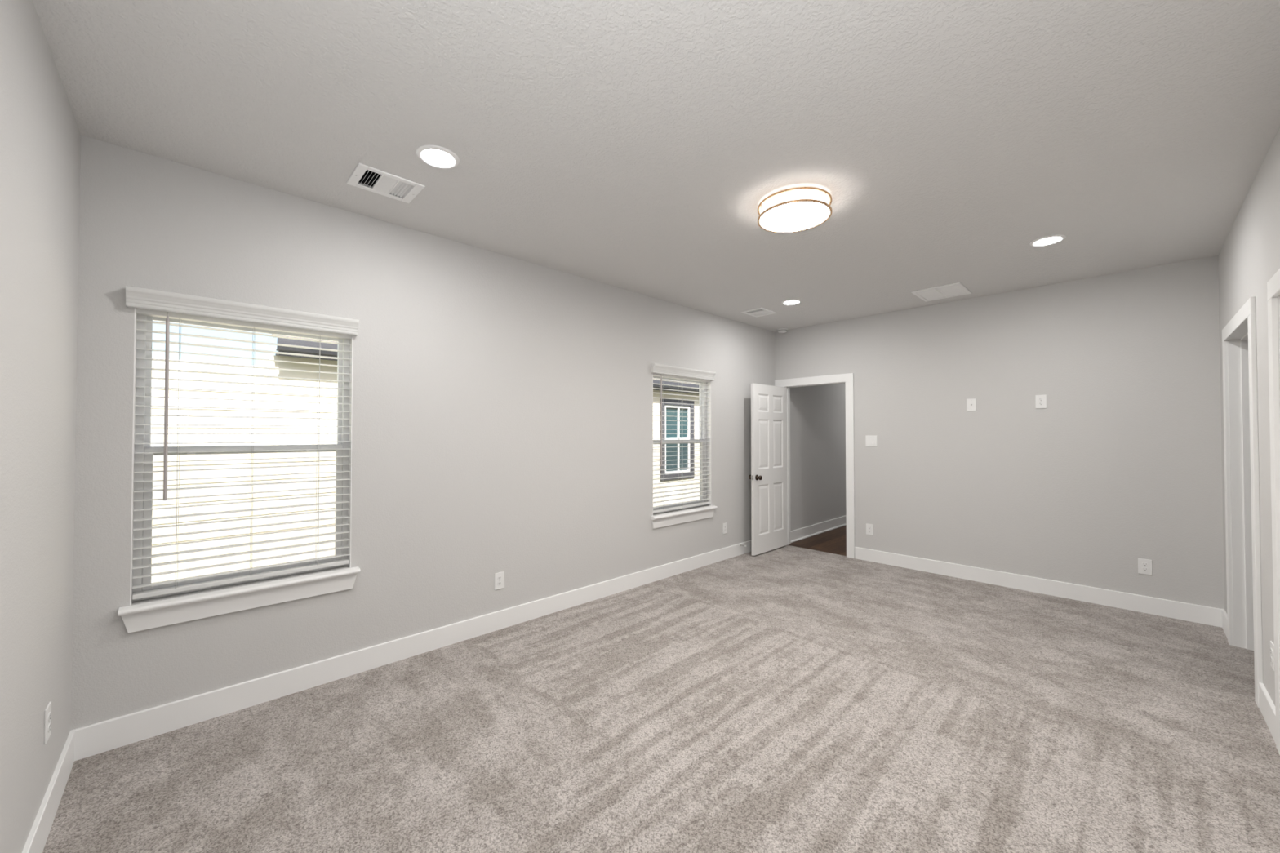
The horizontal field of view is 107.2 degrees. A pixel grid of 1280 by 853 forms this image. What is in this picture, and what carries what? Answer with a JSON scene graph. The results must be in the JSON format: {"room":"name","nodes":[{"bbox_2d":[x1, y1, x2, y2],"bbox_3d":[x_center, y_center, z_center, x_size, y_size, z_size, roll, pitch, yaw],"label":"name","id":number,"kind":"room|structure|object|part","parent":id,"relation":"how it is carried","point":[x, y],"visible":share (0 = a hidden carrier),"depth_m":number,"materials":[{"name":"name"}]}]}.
{"room":"empty bedroom","nodes":[
{"label":"empty bedroom","id":0,"kind":"room"},
{"bbox_2d":[0,0,80,852],"bbox_3d":[-0.603,0.051,0.011,0.140,2.740,5.552,1,-1,-44],"label":"wall","id":1,"kind":"structure","parent":0,"point":[40,135],"depth_m":1.50,"materials":[{"name":"grey paint"}]},
{"bbox_2d":[44,701,51,744],"bbox_3d":[-2.123,1.062,1.692,0.009,0.120,0.076,1,-1,-44],"label":"wall outlet","id":2,"kind":"object","parent":1,"relation":"attached to","point":[47,715],"visible":1,"depth_m":1.68,"materials":[{"name":"white plastic"}]},
{"bbox_2d":[48,722,50,733],"bbox_3d":[-2.121,1.081,1.693,0.002,0.027,0.034,1,-1,-44],"label":"receptacle","id":3,"kind":"object","parent":2,"relation":"attached to","point":[49,723],"depth_m":1.69,"materials":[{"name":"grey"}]},
{"bbox_2d":[48,711,51,721],"bbox_3d":[-2.121,1.042,1.694,0.002,0.027,0.034,1,-1,-44],"label":"receptacle","id":4,"kind":"object","parent":2,"relation":"attached to","point":[49,713],"depth_m":1.69,"materials":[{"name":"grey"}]},
{"bbox_2d":[22,729,75,852],"bbox_3d":[-1.204,1.366,0.731,0.014,0.132,3.652,1,-1,-44],"label":"baseboard","id":5,"kind":"structure","parent":1,"relation":"attached to","point":[37,839],"depth_m":1.71,"materials":[{"name":"white wood"}]},
{"bbox_2d":[70,135,775,730],"bbox_3d":[0.844,0.130,5.334,9.592,2.740,0.140,1,-1,-44],"label":"wall","id":6,"kind":"structure","parent":0,"point":[503,405],"depth_m":3.01,"materials":[{"name":"grey paint"}]},
{"bbox_2d":[117,307,360,633],"bbox_3d":[-2.053,0.189,2.517,0.958,1.522,0.190,1,-1,-44],"label":"window","id":7,"kind":"structure","parent":6,"relation":"in","point":[139,617],"depth_m":2.39,"materials":[{"name":"white plastic"}]},
{"bbox_3d":[-2.028,0.844,2.481,0.958,0.028,0.118,1,-1,-44],"label":"sill","id":8,"kind":"part","parent":7,"relation":"part of","materials":[{"name":"white wood"}]},
{"bbox_2d":[125,285,359,599],"bbox_3d":[-2.033,0.086,2.488,0.932,1.441,0.112,1,-1,-44],"label":"window blind","id":9,"kind":"object","parent":7,"relation":"attached to","point":[147,302],"visible":1,"depth_m":2.43,"materials":[{"name":"white plastic"}]},
{"bbox_3d":[-2.260,0.129,2.309,0.008,1.315,0.055,1,-1,-44],"label":"ladder cord","id":10,"kind":"part","parent":9,"relation":"part of","materials":[{"name":"white fabric"}]},
{"bbox_3d":[-2.049,0.796,2.501,0.876,0.022,0.051,1,-1,-44],"label":"rail","id":11,"kind":"part","parent":9,"relation":"part of","materials":[{"name":"white plastic"}]},
{"bbox_3d":[-2.057,0.131,2.504,0.008,1.315,0.055,1,-1,-44],"label":"ladder cord","id":12,"kind":"part","parent":9,"relation":"part of","materials":[{"name":"white fabric"}]},
{"bbox_3d":[-1.845,0.134,2.706,0.008,1.315,0.055,1,-1,-44],"label":"ladder cord","id":13,"kind":"part","parent":9,"relation":"part of","materials":[{"name":"white fabric"}]},
{"bbox_3d":[-2.083,0.452,2.541,0.820,0.701,0.036,1,-1,-44],"label":"sash","id":14,"kind":"part","parent":7,"relation":"part of","materials":[{"name":"white plastic"}]},
{"bbox_3d":[-2.107,-0.201,2.576,0.840,0.693,0.024,1,-1,-44],"label":"sash","id":15,"kind":"part","parent":7,"relation":"part of","materials":[{"name":"white plastic"}]},
{"bbox_2d":[74,540,751,760],"bbox_3d":[-0.355,1.415,4.061,5.818,0.132,0.014,1,-1,-44],"label":"baseboard","id":16,"kind":"structure","parent":6,"relation":"attached to","point":[100,737],"depth_m":2.72,"materials":[{"name":"white wood"}]},
{"bbox_2d":[494,571,504,590],"bbox_3d":[-1.022,1.123,3.430,0.076,0.120,0.009,1,-1,-44],"label":"wall outlet","id":17,"kind":"object","parent":6,"relation":"attached to","point":[499,577],"visible":1,"depth_m":3.43,"materials":[{"name":"white plastic"}]},
{"bbox_2d":[650,376,717,528],"bbox_3d":[0.427,0.224,4.890,0.980,1.522,0.190,1,-1,-44],"label":"window","id":18,"kind":"structure","parent":6,"relation":"in","point":[681,517],"depth_m":5.17,"materials":[{"name":"white plastic"}]},
{"bbox_3d":[0.374,-0.166,4.949,0.862,0.693,0.024,1,-1,-44],"label":"sash","id":19,"kind":"part","parent":18,"relation":"part of","materials":[{"name":"white plastic"}]},
{"bbox_3d":[0.397,0.487,4.915,0.842,0.701,0.036,1,-1,-44],"label":"sash","id":20,"kind":"part","parent":18,"relation":"part of","materials":[{"name":"white plastic"}]},
{"bbox_2d":[651,363,715,513],"bbox_3d":[0.448,0.121,4.862,0.954,1.441,0.112,1,-1,-44],"label":"window blind","id":21,"kind":"object","parent":18,"relation":"attached to","point":[661,371],"visible":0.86,"depth_m":4.84,"materials":[{"name":"white plastic"}]},
{"bbox_3d":[0.423,0.167,4.877,0.008,1.315,0.055,1,-1,-44],"label":"ladder cord","id":22,"kind":"part","parent":21,"relation":"part of","materials":[{"name":"grey plastic"}]},
{"bbox_3d":[0.431,0.831,4.874,0.898,0.022,0.051,1,-1,-44],"label":"rail","id":23,"kind":"part","parent":21,"relation":"part of","materials":[{"name":"white plastic"}]},
{"bbox_3d":[0.452,0.879,4.855,0.980,0.028,0.118,1,-1,-44],"label":"sill","id":24,"kind":"part","parent":18,"relation":"part of","materials":[{"name":"white wood"}]},
{"bbox_2d":[722,522,727,533],"bbox_3d":[0.960,1.151,5.327,0.076,0.120,0.009,1,-1,-44],"label":"wall outlet","id":25,"kind":"object","parent":6,"relation":"attached to","point":[724,525],"visible":1,"depth_m":5.32,"materials":[{"name":"white plastic"}]},
{"bbox_2d":[32,0,1279,332],"bbox_3d":[2.826,-1.421,3.286,9.592,0.300,5.912,1,-1,-44],"label":"ceiling","id":26,"kind":"structure","parent":0,"point":[637,146],"depth_m":1.97,"materials":[{"name":"white paint"}]},
{"bbox_2d":[346,163,425,203],"bbox_3d":[-1.344,-1.339,2.496,0.312,0.132,0.255,1,-1,-44],"label":"ceiling vent","id":27,"kind":"object","parent":26,"relation":"in","point":[383,183],"visible":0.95,"depth_m":2.51,"materials":[{"name":"white metal"}]},
{"bbox_2d":[416,144,459,168],"bbox_3d":[-0.963,-1.280,2.252,0.192,0.012,0.192,1,-1,-44],"label":"recessed light","id":28,"kind":"object","parent":26,"relation":"in","point":[435,156],"visible":1,"depth_m":2.23,"materials":[{"name":"white paint"}]},
{"bbox_2d":[740,307,776,317],"bbox_3d":[1.291,-1.300,5.128,0.312,0.132,0.255,1,-1,-44],"label":"ceiling vent","id":29,"kind":"object","parent":26,"relation":"in","point":[758,312],"visible":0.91,"depth_m":5.13,"materials":[{"name":"white metal"}]},
{"bbox_2d":[777,328,788,333],"bbox_3d":[1.805,-1.209,5.968,0.140,0.044,0.140,1,-1,-44],"label":"smoke detector","id":30,"kind":"object","parent":26,"relation":"attached to","point":[780,330],"visible":1,"depth_m":5.92,"materials":[{"name":"white plastic"}]},
{"bbox_2d":[782,299,801,305],"bbox_3d":[1.521,-1.243,4.732,0.192,0.012,0.192,1,-1,-44],"label":"recessed light","id":31,"kind":"object","parent":26,"relation":"in","point":[788,302],"visible":1,"depth_m":4.71,"materials":[{"name":"white paint"}]},
{"bbox_2d":[757,186,832,233],"bbox_3d":[0.877,-1.230,2.686,0.404,0.100,0.404,1,-1,-44],"label":"flush light","id":32,"kind":"object","parent":26,"relation":"attached to","point":[794,209],"visible":1,"depth_m":2.60,"materials":[{"name":"white glass"}]},
{"bbox_2d":[760,189,829,219],"bbox_3d":[0.877,-1.228,2.686,0.372,0.070,0.372,1,-1,-44],"label":"diffuser","id":33,"kind":"object","parent":32,"relation":"attached to","point":[783,204],"depth_m":2.56,"materials":[{"name":"white glass"}]},
{"bbox_2d":[760,201,829,231],"bbox_3d":[0.877,-1.187,2.685,0.372,0.014,0.372,1,-1,-44],"label":"diffuser","id":34,"kind":"object","parent":32,"relation":"attached to","point":[780,216],"depth_m":2.65,"materials":[{"name":"white glass"}]},
{"bbox_2d":[911,282,971,302],"bbox_3d":[2.809,-1.310,4.395,0.440,0.134,0.385,1,-1,-44],"label":"ceiling vent","id":35,"kind":"object","parent":26,"relation":"in","point":[956,289],"visible":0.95,"depth_m":4.37,"materials":[{"name":"white metal"}]},
{"bbox_3d":[2.750,-1.252,4.456,0.384,0.013,0.154,1,-1,-44],"label":"louver panel","id":36,"kind":"part","parent":35,"relation":"part of","materials":[{"name":"white paint"}]},
{"bbox_3d":[2.868,-1.253,4.333,0.384,0.013,0.154,1,-1,-44],"label":"louver panel","id":37,"kind":"part","parent":35,"relation":"part of","materials":[{"name":"white paint"}]},
{"bbox_2d":[1029,234,1066,246],"bbox_3d":[2.785,-1.266,3.223,0.192,0.012,0.192,1,-1,-44],"label":"recessed light","id":38,"kind":"object","parent":26,"relation":"in","point":[1051,239],"visible":1,"depth_m":3.20,"materials":[{"name":"white paint"}]},
{"bbox_2d":[42,524,1279,852],"bbox_3d":[2.826,1.519,3.271,9.352,0.100,5.552,1,-1,-44],"label":"floor","id":39,"kind":"structure","parent":0,"point":[787,699],"depth_m":2.18,"materials":[{"name":"carpet"}]},
{"bbox_2d":[790,383,846,530],"bbox_3d":[3.094,0.159,7.331,3.380,2.740,0.085,1,-1,-44],"label":"wall","id":40,"kind":"structure","parent":0,"point":[817,412],"depth_m":6.72,"materials":[{"name":"grey paint"}]},
{"bbox_2d":[791,515,846,542],"bbox_3d":[3.135,1.458,7.270,3.378,0.140,0.032,1,-1,-44],"label":"baseboard","id":41,"kind":"structure","parent":40,"relation":"attached to","point":[797,535],"depth_m":6.68,"materials":[{"name":"white wood"}]},
{"bbox_2d":[775,255,1224,609],"bbox_3d":[3.719,0.112,4.146,0.120,2.740,5.552,1,-1,-44],"label":"wall","id":42,"kind":"structure","parent":0,"point":[1122,464],"depth_m":4.16,"materials":[{"name":"grey paint"}]},
{"bbox_2d":[748,383,787,555],"bbox_3d":[1.569,0.497,5.703,0.767,1.985,0.161,1,-1,-44],"label":"door","id":43,"kind":"structure","parent":42,"relation":"in","point":[768,477],"depth_m":5.66,"materials":[{"name":"white wood"}]},
{"bbox_3d":[1.378,0.592,5.451,0.066,0.066,0.063,1,-1,-44],"label":"knob","id":44,"kind":"part","parent":43,"relation":"part of","materials":[{"name":"brown metal"}]},
{"bbox_2d":[774,373,854,558],"bbox_3d":[2.139,0.450,5.779,0.138,2.112,0.998,1,-1,-44],"label":"door frame","id":45,"kind":"structure","parent":42,"relation":"attached to","point":[846,379],"depth_m":5.42,"materials":[{"name":"white wood"}]},
{"bbox_2d":[866,523,873,535],"bbox_3d":[2.558,1.147,5.252,0.009,0.120,0.076,1,-1,-44],"label":"wall outlet","id":46,"kind":"object","parent":42,"relation":"attached to","point":[869,527],"visible":1,"depth_m":5.25,"materials":[{"name":"white plastic"}]},
{"bbox_2d":[865,435,877,446],"bbox_3d":[2.574,0.161,5.248,0.010,0.122,0.122,1,-1,-44],"label":"light switch","id":47,"kind":"object","parent":42,"relation":"attached to","point":[870,441],"visible":1,"depth_m":5.25,"materials":[{"name":"white plastic"}]},
{"bbox_2d":[966,398,976,411],"bbox_3d":[3.217,-0.211,4.578,0.016,0.120,0.076,1,-1,-44],"label":"cable plate","id":48,"kind":"object","parent":42,"relation":"attached to","point":[971,402],"visible":1,"depth_m":4.58,"materials":[{"name":"white plastic"}]},
{"bbox_2d":[854,546,1223,627],"bbox_3d":[3.361,1.420,4.404,0.014,0.132,2.649,1,-1,-44],"label":"baseboard","id":49,"kind":"structure","parent":42,"relation":"attached to","point":[1199,614],"depth_m":4.11,"materials":[{"name":"white wood"}]},
{"bbox_2d":[1035,394,1046,408],"bbox_3d":[3.577,-0.222,4.206,0.009,0.120,0.076,1,-1,-44],"label":"wall outlet","id":50,"kind":"object","parent":42,"relation":"attached to","point":[1041,400],"visible":1,"depth_m":4.20,"materials":[{"name":"white plastic"}]},
{"bbox_2d":[1137,558,1152,575],"bbox_3d":[4.005,1.112,3.739,0.009,0.120,0.076,1,-1,-44],"label":"wall outlet","id":51,"kind":"object","parent":42,"relation":"attached to","point":[1144,566],"visible":1,"depth_m":3.74,"materials":[{"name":"white plastic"}]},
{"bbox_2d":[1217,127,1279,705],"bbox_3d":[2.209,0.071,1.406,5.852,2.740,0.120,1,-1,-44],"label":"wall","id":52,"kind":"structure","parent":0,"point":[1249,256],"depth_m":2.38,"materials":[{"name":"grey paint"}]},
{"bbox_2d":[1222,296,1262,707],"bbox_3d":[3.658,0.394,2.800,1.134,2.136,0.138,1,-1,-44],"label":"door frame","id":53,"kind":"structure","parent":52,"relation":"attached to","point":[1239,353],"depth_m":3.12,"materials":[{"name":"white wood"}]},
{"bbox_2d":[1222,609,1275,743],"bbox_3d":[3.576,1.396,2.787,1.911,0.132,0.014,1,-1,-44],"label":"baseboard","id":54,"kind":"structure","parent":52,"relation":"attached to","point":[1267,707],"depth_m":2.32,"materials":[{"name":"white wood"}]},
{"bbox_2d":[1270,640,1274,671],"bbox_3d":[3.002,1.088,2.239,0.076,0.120,0.009,1,-1,-44],"label":"wall outlet","id":55,"kind":"object","parent":52,"relation":"attached to","point":[1272,645],"visible":0.94,"depth_m":2.23,"materials":[{"name":"white plastic"}]},
{"bbox_2d":[1266,268,1279,755],"bbox_3d":[2.565,0.390,1.754,0.999,2.114,0.138,1,-1,-44],"label":"door frame","id":56,"kind":"structure","parent":52,"relation":"attached to","point":[1273,284],"depth_m":2.09,"materials":[{"name":"white wood"}]},
{"label":"outside","id":57,"kind":"structure","parent":0,"visible":0},
{"bbox_3d":[-9.288,2.188,16.391,50.000,0.150,29.830,1,-1,-44],"label":"ground","id":58,"kind":"structure","parent":57,"visible":0},
{"bbox_2d":[151,334,699,582],"bbox_3d":[-3.897,-0.268,10.069,23.000,4.575,8.270,1,-1,-44],"label":"neighbouring house","id":59,"kind":"structure","parent":58,"relation":"on","point":[691,424],"depth_m":4.75,"materials":[{"name":"beige"}]},
{"bbox_3d":[0.713,0.251,9.134,0.960,1.530,0.085,1,-1,-44],"label":"window trim","id":60,"kind":"part","parent":59,"relation":"part of","materials":[{"name":"grey stone"}]}
]}

